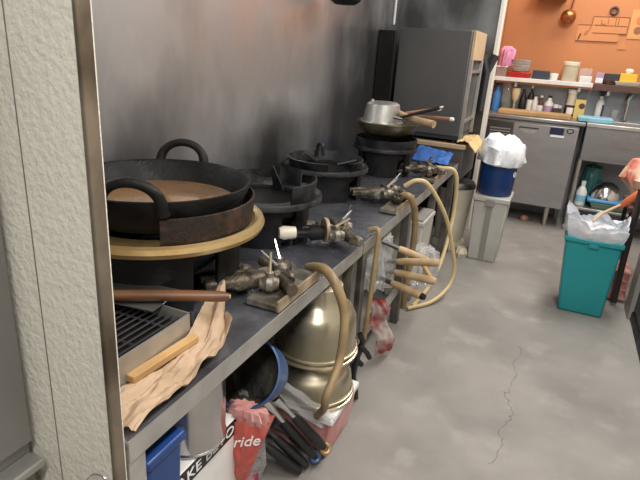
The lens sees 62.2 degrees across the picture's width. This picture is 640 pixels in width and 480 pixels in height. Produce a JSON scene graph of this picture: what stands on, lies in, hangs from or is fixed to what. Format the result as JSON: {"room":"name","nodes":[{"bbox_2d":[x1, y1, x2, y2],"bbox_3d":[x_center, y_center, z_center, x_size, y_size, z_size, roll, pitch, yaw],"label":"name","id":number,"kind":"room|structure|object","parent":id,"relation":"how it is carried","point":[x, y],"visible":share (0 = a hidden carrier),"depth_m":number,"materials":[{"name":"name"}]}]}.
{"room":"commercial kitchen","nodes":[
{"label":"commercial kitchen","id":0,"kind":"room"},
{"bbox_2d":[0,0,126,479],"bbox_3d":[-0.593,-0.174,0.820,0.649,2.300,0.030,12,21,22],"label":"wall","id":1,"kind":"structure","parent":0,"point":[40,33],"depth_m":0.76,"materials":[{"name":"paint"}]},
{"bbox_2d":[1,0,62,479],"bbox_3d":[-0.412,-0.131,0.731,0.002,2.300,0.003,12,21,22],"label":"trim","id":2,"kind":"structure","parent":1,"relation":"attached to","point":[1,0],"depth_m":0.77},
{"bbox_2d":[71,0,125,479],"bbox_3d":[-0.296,-0.109,0.694,0.009,2.300,0.023,12,21,22],"label":"trim","id":3,"kind":"structure","parent":1,"relation":"attached to","point":[81,9],"depth_m":0.72,"materials":[{"name":"metal"}]},
{"bbox_2d":[91,0,411,176],"bbox_3d":[-0.339,-0.729,2.116,0.060,2.500,7.000,12,21,22],"label":"wall","id":4,"kind":"structure","parent":0,"point":[253,83],"depth_m":2.11,"materials":[{"name":"metal"}]},
{"bbox_2d":[331,0,360,5],"bbox_3d":[0.122,-1.163,2.563,0.166,0.050,0.166,12,21,22],"label":"bowl","id":5,"kind":"object","parent":4,"relation":"hanging from","point":[338,2],"visible":1,"depth_m":2.53,"materials":[{"name":"black metal"}]},
{"bbox_2d":[260,205,639,479],"bbox_3d":[0.913,0.744,2.031,3.050,0.050,7.050,12,21,22],"label":"floor","id":6,"kind":"structure","parent":0,"point":[489,379],"depth_m":2.27,"materials":[{"name":"concrete"}]},
{"bbox_2d":[0,224,44,479],"bbox_3d":[-0.849,0.412,0.619,0.460,1.300,0.840,12,21,22],"label":"cabinet","id":7,"kind":"object","parent":6,"relation":"on","point":[17,462],"visible":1,"depth_m":0.85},
{"bbox_2d":[145,425,185,479],"bbox_3d":[-0.404,0.642,1.150,0.210,0.568,0.111,12,21,22],"label":"bin","id":8,"kind":"object","parent":6,"relation":"on","point":[163,456],"visible":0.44,"depth_m":1.03,"materials":[{"name":"plastic"}]},
{"bbox_2d":[180,412,236,479],"bbox_3d":[-0.414,0.660,1.411,0.263,0.356,0.300,12,21,22],"label":"carton","id":9,"kind":"object","parent":6,"relation":"on","point":[219,464],"visible":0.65,"depth_m":1.38,"materials":[{"name":"white cardboard"}]},
{"bbox_2d":[174,378,226,458],"bbox_3d":[-0.320,0.382,1.310,0.180,0.245,0.180,12,21,22],"label":"steel pot","id":10,"kind":"object","parent":9,"relation":"on","point":[204,425],"visible":0.32,"depth_m":1.26,"materials":[{"name":"silver metal"}]},
{"bbox_2d":[123,238,362,479],"bbox_3d":[-0.391,0.425,1.631,0.630,0.653,1.167,12,21,22],"label":"table","id":11,"kind":"object","parent":6,"relation":"on","point":[251,326],"visible":0.32,"depth_m":1.32,"materials":[{"name":"metal"}]},
{"bbox_2d":[114,304,190,387],"bbox_3d":[-0.482,0.211,1.130,0.292,0.078,0.282,12,21,22],"label":"grill","id":12,"kind":"object","parent":11,"relation":"on","point":[141,335],"visible":0.23,"depth_m":1.14,"materials":[{"name":"metal"}]},
{"bbox_2d":[112,282,178,311],"bbox_3d":[-0.448,0.124,1.252,0.200,0.003,0.120,9,20,15],"label":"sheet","id":13,"kind":"object","parent":12,"relation":"on","point":[150,306],"visible":0.29,"depth_m":1.21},
{"bbox_2d":[114,304,178,356],"bbox_3d":[-0.480,0.192,1.124,0.280,0.007,0.270,12,21,22],"label":"grille","id":14,"kind":"object","parent":12,"relation":"attached to","point":[134,326],"depth_m":1.15,"materials":[{"name":"metal"}]},
{"bbox_2d":[113,290,230,301],"bbox_3d":[-0.372,0.127,1.205,0.335,0.028,0.028,1,20,-8],"label":"handle","id":15,"kind":"object","parent":12,"relation":"on","point":[119,295],"visible":0.85,"depth_m":1.20,"materials":[{"name":"brown wood"}]},
{"bbox_2d":[120,280,231,431],"bbox_3d":[-0.285,0.218,1.123,0.119,0.090,0.472,10,20,16],"label":"cloth","id":16,"kind":"object","parent":11,"relation":"on","point":[211,326],"depth_m":1.09,"materials":[{"name":"fabric"}]},
{"bbox_2d":[109,187,264,311],"bbox_3d":[-0.445,-0.009,1.478,0.576,0.264,0.576,12,21,22],"label":"gas burner","id":17,"kind":"object","parent":11,"relation":"on","point":[170,258],"visible":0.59,"depth_m":1.28,"materials":[{"name":"black metal"}]},
{"bbox_2d":[103,138,250,233],"bbox_3d":[-0.436,-0.148,1.429,0.494,0.167,0.494,-15,27,-43],"label":"wok","id":18,"kind":"object","parent":17,"relation":"on","point":[140,193],"visible":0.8,"depth_m":1.48,"materials":[{"name":"black metal"}]},
{"bbox_2d":[199,239,319,312],"bbox_3d":[-0.165,0.075,1.482,0.269,0.132,0.310,12,21,22],"label":"gas valve assembly","id":19,"kind":"object","parent":11,"relation":"on","point":[279,283],"visible":0.96,"depth_m":1.43,"materials":[{"name":"metal"}]},
{"bbox_2d":[305,262,348,419],"bbox_3d":[0.020,0.333,1.610,0.095,0.526,0.256,-3,21,-18],"label":"gas hose","id":20,"kind":"object","parent":19,"relation":"hanging from","point":[322,268],"visible":0.99,"depth_m":1.53,"materials":[{"name":"beige rubber"}]},
{"bbox_2d":[237,166,321,248],"bbox_3d":[-0.205,-0.135,1.918,0.422,0.235,0.422,12,21,22],"label":"gas burner","id":21,"kind":"object","parent":11,"relation":"on","point":[284,199],"visible":0.58,"depth_m":1.85,"materials":[{"name":"black metal"}]},
{"bbox_2d":[278,204,363,246],"bbox_3d":[-0.009,-0.057,1.852,0.287,0.122,0.221,-1,20,-15],"label":"gas valve assembly","id":22,"kind":"object","parent":11,"relation":"on","point":[334,230],"visible":0.98,"depth_m":1.82,"materials":[{"name":"black metal"}]},
{"bbox_2d":[278,226,296,239],"bbox_3d":[-0.111,-0.025,1.795,0.057,0.048,0.048,-2,21,-17],"label":"knob","id":23,"kind":"object","parent":22,"relation":"hanging from","point":[284,232],"depth_m":1.78,"materials":[{"name":"beige plastic"}]},
{"bbox_2d":[226,389,266,479],"bbox_3d":[-0.256,0.599,1.628,0.187,0.355,0.186,12,21,22],"label":"plastic bag","id":24,"kind":"object","parent":6,"relation":"on","point":[259,465],"visible":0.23,"depth_m":1.62,"materials":[{"name":"white"}]},
{"bbox_2d":[226,341,287,408],"bbox_3d":[-0.191,0.371,1.500,0.208,0.218,0.199,12,21,22],"label":"pot","id":25,"kind":"object","parent":24,"relation":"on","point":[264,375],"visible":0.64,"depth_m":1.55,"materials":[{"name":"metal"}]},
{"bbox_2d":[226,398,274,479],"bbox_3d":[-0.205,0.607,1.467,0.150,0.330,0.090,12,21,22],"label":"snack bag","id":26,"kind":"object","parent":6,"relation":"on","point":[252,426],"visible":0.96,"depth_m":1.42,"materials":[{"name":"red"}]},
{"bbox_2d":[265,442,301,474],"bbox_3d":[-0.144,0.663,1.659,0.188,0.194,0.033,0,20,-12],"label":"utensil","id":27,"kind":"object","parent":6,"relation":"on","point":[278,455],"visible":0.68,"depth_m":1.66,"materials":[{"name":"black plastic"}]},
{"bbox_2d":[267,428,308,468],"bbox_3d":[-0.118,0.649,1.682,0.179,0.199,0.033,0,20,-10],"label":"utensil","id":28,"kind":"object","parent":6,"relation":"on","point":[286,447],"visible":0.8,"depth_m":1.68,"materials":[{"name":"black plastic"}]},
{"bbox_2d":[262,402,320,463],"bbox_3d":[-0.089,0.601,1.670,0.210,0.278,0.036,-3,21,-19],"label":"utensil","id":29,"kind":"object","parent":6,"relation":"on","point":[297,437],"visible":0.92,"depth_m":1.66,"materials":[{"name":"black plastic"}]},
{"bbox_2d":[270,418,323,460],"bbox_3d":[-0.074,0.650,1.722,0.187,0.182,0.033,-1,20,-14],"label":"utensil","id":30,"kind":"object","parent":6,"relation":"on","point":[275,424],"visible":0.41,"depth_m":1.68,"materials":[{"name":"black plastic"}]},
{"bbox_2d":[267,380,358,456],"bbox_3d":[-0.036,0.602,1.893,0.270,0.169,0.250,12,21,22],"label":"crate","id":31,"kind":"object","parent":6,"relation":"on","point":[331,430],"visible":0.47,"depth_m":1.79,"materials":[{"name":"red plastic"}]},
{"bbox_2d":[271,395,330,454],"bbox_3d":[-0.055,0.579,1.659,0.206,0.251,0.036,-2,20,-15],"label":"utensil","id":32,"kind":"object","parent":31,"relation":"in","point":[304,427],"visible":0.97,"depth_m":1.65,"materials":[{"name":"black plastic"}]},
{"bbox_2d":[280,383,337,428],"bbox_3d":[-0.051,0.526,1.684,0.229,0.190,0.021,0,20,-11],"label":"plastic bag","id":33,"kind":"object","parent":31,"relation":"in","point":[296,399],"visible":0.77,"depth_m":1.68,"materials":[{"name":"white plastic"}]},
{"bbox_2d":[287,364,353,411],"bbox_3d":[-0.021,0.446,1.835,0.290,0.157,0.290,12,21,22],"label":"pot","id":34,"kind":"object","parent":31,"relation":"on","point":[312,384],"visible":0.3,"depth_m":1.74,"materials":[{"name":"metal"}]},
{"bbox_2d":[273,279,357,370],"bbox_3d":[-0.008,0.250,1.765,0.290,0.249,0.290,12,21,22],"label":"pot","id":35,"kind":"object","parent":34,"relation":"on","point":[309,340],"visible":0.62,"depth_m":1.67,"materials":[{"name":"metal"}]},
{"bbox_2d":[351,332,371,399],"bbox_3d":[0.158,0.487,2.061,0.079,0.295,0.036,-5,21,-22],"label":"strap","id":36,"kind":"object","parent":6,"relation":"on","point":[357,362],"visible":0.86,"depth_m":2.04,"materials":[{"name":"black plastic"}]},
{"bbox_2d":[289,157,457,369],"bbox_3d":[0.231,-0.002,2.940,0.630,0.653,1.835,12,21,22],"label":"table","id":37,"kind":"object","parent":6,"relation":"on","point":[365,214],"visible":0.35,"depth_m":2.45,"materials":[{"name":"metal"}]},
{"bbox_2d":[282,142,367,202],"bbox_3d":[0.023,-0.332,2.524,0.410,0.225,0.410,12,21,22],"label":"gas burner","id":38,"kind":"object","parent":37,"relation":"on","point":[335,172],"visible":0.88,"depth_m":2.42,"materials":[{"name":"black metal"}]},
{"bbox_2d":[362,226,380,339],"bbox_3d":[0.191,0.172,2.078,0.059,0.462,0.062,12,21,22],"label":"gas hose","id":39,"kind":"object","parent":37,"relation":"hanging from","point":[377,230],"visible":0.98,"depth_m":2.04,"materials":[{"name":"beige rubber"}]},
{"bbox_2d":[364,230,393,292],"bbox_3d":[0.231,0.086,2.265,0.183,0.239,0.269,12,21,22],"label":"wrap","id":40,"kind":"object","parent":37,"relation":"on","point":[386,252],"visible":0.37,"depth_m":2.20,"materials":[{"name":"white"}]},
{"bbox_2d":[385,278,425,299],"bbox_3d":[0.290,0.179,2.206,0.099,0.047,0.340,-12,25,-38],"label":"ladle","id":41,"kind":"object","parent":40,"relation":"on","point":[415,293],"visible":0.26,"depth_m":2.14,"materials":[{"name":"brown wood"}]},
{"bbox_2d":[386,268,436,284],"bbox_3d":[0.313,0.137,2.194,0.353,0.058,0.099,17,23,31],"label":"ladle","id":42,"kind":"object","parent":41,"relation":"on","point":[418,277],"visible":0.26,"depth_m":2.14,"materials":[{"name":"brown wood"}]},
{"bbox_2d":[386,258,440,266],"bbox_3d":[0.328,0.084,2.192,0.345,0.105,0.099,12,21,22],"label":"ladle","id":43,"kind":"object","parent":42,"relation":"on","point":[429,262],"visible":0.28,"depth_m":2.12,"materials":[{"name":"brown wood"}]},
{"bbox_2d":[381,238,427,257],"bbox_3d":[0.302,0.023,2.191,0.297,0.120,0.098,2,20,-4],"label":"ladle","id":44,"kind":"object","parent":43,"relation":"on","point":[410,253],"visible":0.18,"depth_m":2.17,"materials":[{"name":"brown wood"}]},
{"bbox_2d":[349,173,414,214],"bbox_3d":[0.272,-0.237,2.439,0.278,0.130,0.303,12,21,22],"label":"gas valve assembly","id":45,"kind":"object","parent":37,"relation":"on","point":[397,204],"visible":0.96,"depth_m":2.40,"materials":[{"name":"metal"}]},
{"bbox_2d":[400,192,418,309],"bbox_3d":[0.413,0.070,2.527,0.086,0.642,0.180,21,26,40],"label":"gas hose","id":46,"kind":"object","parent":45,"relation":"hanging from","point":[414,210],"visible":0.85,"depth_m":2.48,"materials":[{"name":"beige rubber"}]},
{"bbox_2d":[354,133,417,177],"bbox_3d":[0.375,-0.495,3.077,0.366,0.204,0.366,12,21,22],"label":"gas burner","id":47,"kind":"object","parent":37,"relation":"on","point":[383,156],"visible":0.98,"depth_m":2.96,"materials":[{"name":"black metal"}]},
{"bbox_2d":[357,117,419,136],"bbox_3d":[0.385,-0.642,3.024,0.358,0.074,0.358,12,21,22],"label":"pan","id":48,"kind":"object","parent":47,"relation":"on","point":[407,128],"visible":0.81,"depth_m":2.90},
{"bbox_2d":[361,99,435,127],"bbox_3d":[0.447,-0.706,2.953,0.454,0.126,0.260,12,21,22],"label":"saucepan","id":49,"kind":"object","parent":48,"relation":"on","point":[376,111],"visible":0.78,"depth_m":2.91,"materials":[{"name":"metal"}]},
{"bbox_2d":[392,106,443,119],"bbox_3d":[0.516,-0.675,2.810,0.264,0.090,0.059,8,20,10],"label":"spoon","id":50,"kind":"object","parent":49,"relation":"in","point":[438,107],"visible":1,"depth_m":2.81,"materials":[{"name":"black metal"}]},
{"bbox_2d":[416,115,453,120],"bbox_3d":[0.591,-0.685,2.945,0.346,0.034,0.059,18,24,34],"label":"spoon","id":51,"kind":"object","parent":48,"relation":"in","point":[441,118],"visible":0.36,"depth_m":2.89,"materials":[{"name":"brown wood"}]},
{"bbox_2d":[405,242,439,287],"bbox_3d":[0.523,0.132,2.711,0.182,0.208,0.210,12,21,22],"label":"clear bag","id":52,"kind":"object","parent":37,"relation":"hanging from","point":[429,251],"visible":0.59,"depth_m":2.65,"materials":[{"name":"white"}]},
{"bbox_2d":[399,153,446,182],"bbox_3d":[0.600,-0.434,3.048,0.257,0.132,0.300,12,21,22],"label":"gas valve assembly","id":53,"kind":"object","parent":37,"relation":"on","point":[433,173],"visible":0.97,"depth_m":2.98,"materials":[{"name":"metal"}]},
{"bbox_2d":[412,145,453,165],"bbox_3d":[0.747,-0.562,3.497,0.241,0.079,0.191,12,21,22],"label":"cloth","id":54,"kind":"object","parent":37,"relation":"on","point":[440,157],"visible":0.95,"depth_m":3.50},
{"bbox_2d":[410,165,458,305],"bbox_3d":[0.618,-0.051,3.105,0.214,0.691,0.678,12,21,22],"label":"gas hose","id":55,"kind":"object","parent":37,"relation":"hanging from","point":[453,170],"visible":0.62,"depth_m":3.27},
{"bbox_2d":[369,298,394,355],"bbox_3d":[0.275,0.376,2.328,0.091,0.320,0.198,15,23,29],"label":"bag","id":56,"kind":"object","parent":6,"relation":"on","point":[380,328],"visible":0.95,"depth_m":2.29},
{"bbox_2d":[373,30,397,100],"bbox_3d":[0.404,-0.693,3.715,0.115,1.450,0.040,12,21,22],"label":"panel","id":57,"kind":"object","parent":6,"relation":"on","point":[387,42],"visible":0.44,"depth_m":3.52,"materials":[{"name":"metal"}]},
{"bbox_2d":[384,206,434,300],"bbox_3d":[0.495,0.070,3.037,0.215,0.485,0.280,12,21,22],"label":"tub","id":58,"kind":"object","parent":6,"relation":"on","point":[425,215],"visible":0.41,"depth_m":2.91,"materials":[{"name":"plastic"}]},
{"bbox_2d":[403,178,456,309],"bbox_3d":[0.610,0.018,2.848,0.412,0.722,0.106,-4,21,-22],"label":"gas hose","id":59,"kind":"object","parent":6,"relation":"on","point":[419,180],"visible":1,"depth_m":2.90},
{"bbox_2d":[409,134,474,251],"bbox_3d":[0.798,-0.405,4.002,0.580,0.765,0.600,12,21,22],"label":"table","id":60,"kind":"object","parent":6,"relation":"on","point":[463,156],"visible":0.26,"depth_m":3.63,"materials":[{"name":"grey metal"}]},
{"bbox_2d":[393,27,486,142],"bbox_3d":[0.837,-1.092,3.731,0.495,0.712,0.510,12,21,22],"label":"oven","id":61,"kind":"object","parent":60,"relation":"on","point":[435,67],"visible":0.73,"depth_m":3.50,"materials":[{"name":"grey metal"}]},
{"bbox_2d":[477,54,498,110],"bbox_3d":[1.209,-1.147,3.868,0.130,0.403,0.053,8,20,11],"label":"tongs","id":62,"kind":"object","parent":61,"relation":"hanging from","point":[488,66],"visible":0.93,"depth_m":3.83,"materials":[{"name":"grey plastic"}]},
{"bbox_2d":[457,134,482,152],"bbox_3d":[1.057,-0.681,3.697,0.131,0.078,0.422,12,21,22],"label":"cloth","id":63,"kind":"object","parent":60,"relation":"on","point":[474,141],"visible":0.96,"depth_m":3.66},
{"bbox_2d":[431,178,475,249],"bbox_3d":[0.962,-0.198,3.865,0.276,0.490,0.276,12,21,22],"label":"bucket","id":64,"kind":"object","parent":6,"relation":"on","point":[466,188],"visible":0.45,"depth_m":3.77,"materials":[{"name":"plastic"}]},
{"bbox_2d":[455,245,467,257],"bbox_3d":[0.997,0.076,3.743,0.101,0.068,0.148,12,21,22],"label":"crumpled cloth","id":65,"kind":"object","parent":6,"relation":"on","point":[461,251],"visible":0.94,"depth_m":3.70,"materials":[{"name":"beige fabric"}]},
{"bbox_2d":[467,190,513,262],"bbox_3d":[1.177,-0.105,3.699,0.234,0.455,0.297,12,21,22],"label":"trash bin","id":66,"kind":"object","parent":6,"relation":"on","point":[489,216],"visible":0.85,"depth_m":3.58,"materials":[{"name":"grey plastic"}]},
{"bbox_2d":[478,161,516,196],"bbox_3d":[1.198,-0.436,3.577,0.244,0.250,0.244,12,21,22],"label":"bucket","id":67,"kind":"object","parent":66,"relation":"on","point":[494,181],"visible":0.81,"depth_m":3.50,"materials":[{"name":"plastic"}]},
{"bbox_2d":[477,132,526,168],"bbox_3d":[1.217,-0.604,3.518,0.319,0.209,0.301,-5,21,-23],"label":"bag","id":68,"kind":"object","parent":67,"relation":"on","point":[497,150],"visible":1,"depth_m":3.42,"materials":[{"name":"white"}]},
{"bbox_2d":[475,117,579,225],"bbox_3d":[1.785,-0.626,4.668,0.747,0.858,0.448,12,21,22],"label":"dishwasher","id":69,"kind":"object","parent":6,"relation":"on","point":[542,181],"visible":0.66,"depth_m":4.40,"materials":[{"name":"metal"}]},
{"bbox_2d":[488,110,585,126],"bbox_3d":[1.835,-1.048,4.523,0.788,0.030,0.460,12,21,22],"label":"countertop","id":70,"kind":"structure","parent":69,"relation":"on","point":[492,113],"depth_m":4.33,"materials":[{"name":"metal"}]},
{"bbox_2d":[490,83,500,109],"bbox_3d":[1.577,-1.281,4.731,0.072,0.235,0.072,12,21,22],"label":"water bottle","id":71,"kind":"object","parent":70,"relation":"on","point":[496,97],"visible":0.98,"depth_m":4.71,"materials":[{"name":"blue plastic"}]},
{"bbox_2d":[499,83,513,107],"bbox_3d":[1.661,-1.271,4.712,0.094,0.240,0.094,12,21,22],"label":"glass jar","id":72,"kind":"object","parent":70,"relation":"on","point":[506,98],"visible":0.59,"depth_m":4.67,"materials":[{"name":"white"}]},
{"bbox_2d":[525,85,533,109],"bbox_3d":[1.840,-1.229,4.634,0.055,0.235,0.055,12,21,22],"label":"sauce bottle","id":73,"kind":"object","parent":70,"relation":"on","point":[530,98],"visible":0.7,"depth_m":4.62,"materials":[{"name":"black plastic"}]},
{"bbox_2d":[498,107,570,119],"bbox_3d":[1.813,-1.071,4.485,0.572,0.035,0.210,12,21,22],"label":"cutting board","id":74,"kind":"object","parent":70,"relation":"on","point":[543,114],"visible":1,"depth_m":4.41,"materials":[{"name":"brown wood"}]},
{"bbox_2d":[564,89,577,117],"bbox_3d":[2.125,-1.154,4.488,0.082,0.230,0.083,12,21,22],"label":"jar","id":75,"kind":"object","parent":70,"relation":"on","point":[572,94],"visible":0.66,"depth_m":4.46,"materials":[{"name":"beige plastic"}]},
{"bbox_2d":[572,99,586,118],"bbox_3d":[2.184,-1.101,4.463,0.080,0.155,0.066,12,21,22],"label":"box","id":76,"kind":"object","parent":70,"relation":"on","point":[579,108],"visible":0.92,"depth_m":4.43,"materials":[{"name":"yellow"}]},
{"bbox_2d":[557,231,624,316],"bbox_3d":[1.502,0.171,3.007,0.291,0.444,0.310,12,21,22],"label":"bin","id":77,"kind":"object","parent":6,"relation":"on","point":[588,269],"visible":0.77,"depth_m":2.88,"materials":[{"name":"plastic"}]},
{"bbox_2d":[562,200,630,244],"bbox_3d":[1.517,-0.082,2.916,0.330,0.199,0.339,12,21,22],"label":"liner","id":78,"kind":"object","parent":77,"relation":"in","point":[604,229],"visible":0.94,"depth_m":2.81,"materials":[{"name":"white"}]},
{"bbox_2d":[592,191,637,222],"bbox_3d":[1.701,-0.196,2.968,0.414,0.178,0.144,-13,26,-39],"label":"spatula","id":79,"kind":"object","parent":78,"relation":"on","point":[618,205],"depth_m":2.98,"materials":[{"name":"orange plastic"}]},
{"bbox_2d":[562,121,639,229],"bbox_3d":[2.669,-0.460,4.316,1.111,0.895,0.465,12,21,22],"label":"sink","id":80,"kind":"object","parent":6,"relation":"on","point":[618,143],"visible":0.75,"depth_m":4.17,"materials":[{"name":"metal"}]},
{"bbox_2d":[574,180,586,204],"bbox_3d":[2.191,-0.397,4.439,0.084,0.201,0.084,12,21,22],"label":"bottle","id":81,"kind":"object","parent":80,"relation":"on","point":[581,193],"visible":1,"depth_m":4.42,"materials":[{"name":"white plastic"}]},
{"bbox_2d":[577,163,602,202],"bbox_3d":[2.316,-0.491,4.543,0.172,0.335,0.164,1,20,-8],"label":"bag","id":82,"kind":"object","parent":80,"relation":"on","point":[592,173],"visible":0.64,"depth_m":4.47,"materials":[{"name":"teal"}]},
{"bbox_2d":[578,115,613,123],"bbox_3d":[2.225,-0.976,4.291,0.257,0.034,0.237,12,21,22],"label":"tray","id":83,"kind":"object","parent":80,"relation":"on","point":[585,118],"visible":1,"depth_m":4.21,"materials":[{"name":"blue plastic"}]},
{"bbox_2d":[593,91,604,116],"bbox_3d":[2.351,-1.129,4.449,0.066,0.231,0.058,12,21,22],"label":"soap bottle","id":84,"kind":"object","parent":80,"relation":"on","point":[599,107],"visible":0.73,"depth_m":4.43,"materials":[{"name":"white plastic"}]},
{"bbox_2d":[567,196,639,218],"bbox_3d":[2.642,-0.231,4.394,1.090,0.020,0.420,12,21,22],"label":"shelf","id":85,"kind":"object","parent":80,"relation":"attached to","point":[587,207],"depth_m":4.36,"materials":[{"name":"metal"}]},
{"bbox_2d":[590,202,628,212],"bbox_3d":[2.429,-0.296,4.434,0.325,0.046,0.276,12,21,22],"label":"tray","id":86,"kind":"object","parent":80,"relation":"on","point":[593,205],"visible":0.24,"depth_m":4.34,"materials":[{"name":"green"}]},
{"bbox_2d":[587,195,622,205],"bbox_3d":[2.394,-0.341,4.433,0.300,0.031,0.275,12,21,22],"label":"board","id":87,"kind":"object","parent":86,"relation":"on","point":[589,198],"visible":0.31,"depth_m":4.33,"materials":[{"name":"blue"}]},
{"bbox_2d":[588,181,621,200],"bbox_3d":[2.385,-0.419,4.409,0.254,0.128,0.254,12,21,22],"label":"metal bowl","id":88,"kind":"object","parent":87,"relation":"on","point":[609,191],"visible":1,"depth_m":4.33,"materials":[{"name":"silver metal"}]},
{"bbox_2d":[620,94,633,121],"bbox_3d":[2.507,-1.076,4.333,0.057,0.230,0.166,16,23,31],"label":"faucet","id":89,"kind":"object","parent":80,"relation":"on","point":[629,97],"visible":1,"depth_m":4.37,"materials":[{"name":"silver metal"}]},
{"bbox_2d":[607,259,631,300],"bbox_3d":[1.802,0.237,3.223,0.108,0.188,0.226,12,21,22],"label":"crate","id":90,"kind":"object","parent":6,"relation":"on","point":[625,281],"visible":0.38,"depth_m":3.12,"materials":[{"name":"plastic"}]},
{"bbox_2d":[610,188,639,302],"bbox_3d":[1.709,0.044,2.955,0.043,0.704,0.138,18,24,35],"label":"pole","id":91,"kind":"object","parent":6,"relation":"on","point":[636,209],"visible":0.96,"depth_m":2.98,"materials":[{"name":"grey metal"}]},
{"bbox_2d":[619,195,633,258],"bbox_3d":[2.064,0.031,3.375,0.325,0.530,0.370,12,21,22],"label":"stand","id":92,"kind":"object","parent":6,"relation":"on","point":[629,208],"visible":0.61,"depth_m":3.45,"materials":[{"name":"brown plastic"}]},
{"bbox_2d":[619,158,639,202],"bbox_3d":[2.004,-0.357,3.254,0.271,0.288,0.286,2,20,-5],"label":"bag","id":93,"kind":"object","parent":92,"relation":"on","point":[630,175],"visible":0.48,"depth_m":3.22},
{"bbox_2d":[624,254,639,361],"bbox_3d":[1.757,0.354,2.282,0.552,0.620,1.400,12,21,22],"label":"base cabinet","id":94,"kind":"object","parent":6,"relation":"on","point":[632,305],"visible":1,"depth_m":2.90,"materials":[{"name":"metal"}]},
{"bbox_2d":[409,0,501,222],"bbox_3d":[0.979,-1.341,4.072,0.655,2.500,0.060,12,21,22],"label":"wall partition","id":95,"kind":"structure","parent":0,"point":[482,16],"depth_m":3.92,"materials":[{"name":"metal"}]},
{"bbox_2d":[465,0,507,229],"bbox_3d":[1.290,-1.274,3.946,0.030,2.500,0.100,12,21,22],"label":"trim","id":96,"kind":"structure","parent":95,"relation":"attached to","point":[503,2],"depth_m":3.98,"materials":[{"name":"white"}]},
{"bbox_2d":[473,0,509,204],"bbox_3d":[1.399,-1.431,4.403,0.060,2.500,0.910,12,21,22],"label":"wall","id":97,"kind":"structure","parent":0,"point":[508,1],"depth_m":4.62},
{"bbox_2d":[494,82,639,229],"bbox_3d":[2.335,-0.740,4.686,2.900,1.130,0.060,12,21,22],"label":"wall","id":98,"kind":"structure","parent":0,"point":[614,101],"depth_m":4.61,"materials":[{"name":"metal"}]},
{"bbox_2d":[494,76,592,91],"bbox_3d":[1.901,-1.337,4.541,0.783,0.075,0.210,12,21,22],"label":"wall shelf","id":99,"kind":"object","parent":98,"relation":"attached to","point":[579,85],"visible":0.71,"depth_m":4.44,"materials":[{"name":"white wood"}]},
{"bbox_2d":[495,65,508,76],"bbox_3d":[1.581,-1.471,4.609,0.096,0.088,0.090,12,21,22],"label":"clear box","id":100,"kind":"object","parent":99,"relation":"on","point":[500,70],"visible":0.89,"depth_m":4.58,"materials":[{"name":"white plastic"}]},
{"bbox_2d":[498,46,515,65],"bbox_3d":[1.608,-1.581,4.556,0.134,0.164,0.141,12,21,22],"label":"cloth","id":101,"kind":"object","parent":100,"relation":"on","point":[507,53],"visible":0.98,"depth_m":4.52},
{"bbox_2d":[508,71,530,77],"bbox_3d":[1.721,-1.426,4.575,0.178,0.045,0.168,12,21,22],"label":"tray","id":102,"kind":"object","parent":99,"relation":"on","point":[510,73],"visible":0.98,"depth_m":4.51,"materials":[{"name":"red plastic"}]},
{"bbox_2d":[532,70,549,79],"bbox_3d":[1.881,-1.406,4.511,0.133,0.070,0.120,12,21,22],"label":"box","id":103,"kind":"object","parent":99,"relation":"on","point":[537,74],"visible":0.97,"depth_m":4.46,"materials":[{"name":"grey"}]},
{"bbox_2d":[561,61,580,81],"bbox_3d":[2.090,-1.405,4.424,0.128,0.155,0.128,12,21,22],"label":"canister","id":104,"kind":"object","parent":99,"relation":"on","point":[570,69],"visible":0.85,"depth_m":4.38,"materials":[{"name":"beige plastic"}]},
{"bbox_2d":[592,83,639,95],"bbox_3d":[2.743,-1.153,4.201,1.060,0.085,0.210,12,21,22],"label":"wall shelf","id":105,"kind":"object","parent":98,"relation":"attached to","point":[608,88],"visible":0.97,"depth_m":4.24,"materials":[{"name":"brown wood"}]},
{"bbox_2d":[602,73,619,84],"bbox_3d":[2.380,-1.316,4.332,0.110,0.085,0.090,12,21,22],"label":"box","id":106,"kind":"object","parent":105,"relation":"on","point":[607,76],"visible":0.66,"depth_m":4.29,"materials":[{"name":"cardboard"}]},
{"bbox_2d":[615,81,639,86],"bbox_3d":[2.466,-1.256,4.264,0.178,0.030,0.148,12,21,22],"label":"tray","id":107,"kind":"object","parent":105,"relation":"on","point":[620,83],"visible":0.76,"depth_m":4.21,"materials":[{"name":"beige plastic"}]},
{"bbox_2d":[619,69,637,82],"bbox_3d":[2.470,-1.318,4.242,0.120,0.100,0.110,12,21,22],"label":"tissue box","id":108,"kind":"object","parent":107,"relation":"on","point":[628,77],"visible":0.96,"depth_m":4.21,"materials":[{"name":"yellow"}]},
{"bbox_2d":[496,0,639,92],"bbox_3d":[2.437,-1.925,4.314,2.900,1.380,0.070,12,21,22],"label":"wall","id":109,"kind":"structure","parent":0,"point":[535,29],"depth_m":4.51,"materials":[{"name":"paint"}]},
{"bbox_2d":[561,0,575,23],"bbox_3d":[2.074,-1.939,4.371,0.106,0.301,0.084,-2,20,-16],"label":"ladle","id":110,"kind":"object","parent":109,"relation":"hanging from","point":[568,16],"visible":1,"depth_m":4.38,"materials":[{"name":"brown"}]},
{"bbox_2d":[561,9,575,23],"bbox_3d":[2.059,-1.851,4.393,0.119,0.119,0.053,12,21,22],"label":"bowl","id":111,"kind":"object","parent":110,"relation":"on","point":[568,16],"depth_m":4.38,"materials":[{"name":"orange metal"}]},
{"bbox_2d":[575,16,630,41],"bbox_3d":[2.330,-1.741,4.376,0.372,0.194,0.015,12,21,22],"label":"wall decoration","id":112,"kind":"object","parent":109,"relation":"attached to","point":[602,28],"visible":1,"depth_m":4.37,"materials":[{"name":"brown"}]},
{"bbox_2d":[627,10,639,38],"bbox_3d":[2.601,-1.728,4.255,0.200,0.220,0.008,12,21,22],"label":"poster","id":113,"kind":"object","parent":109,"relation":"attached to","point":[634,28],"visible":1,"depth_m":4.28,"materials":[{"name":"brown paper"}]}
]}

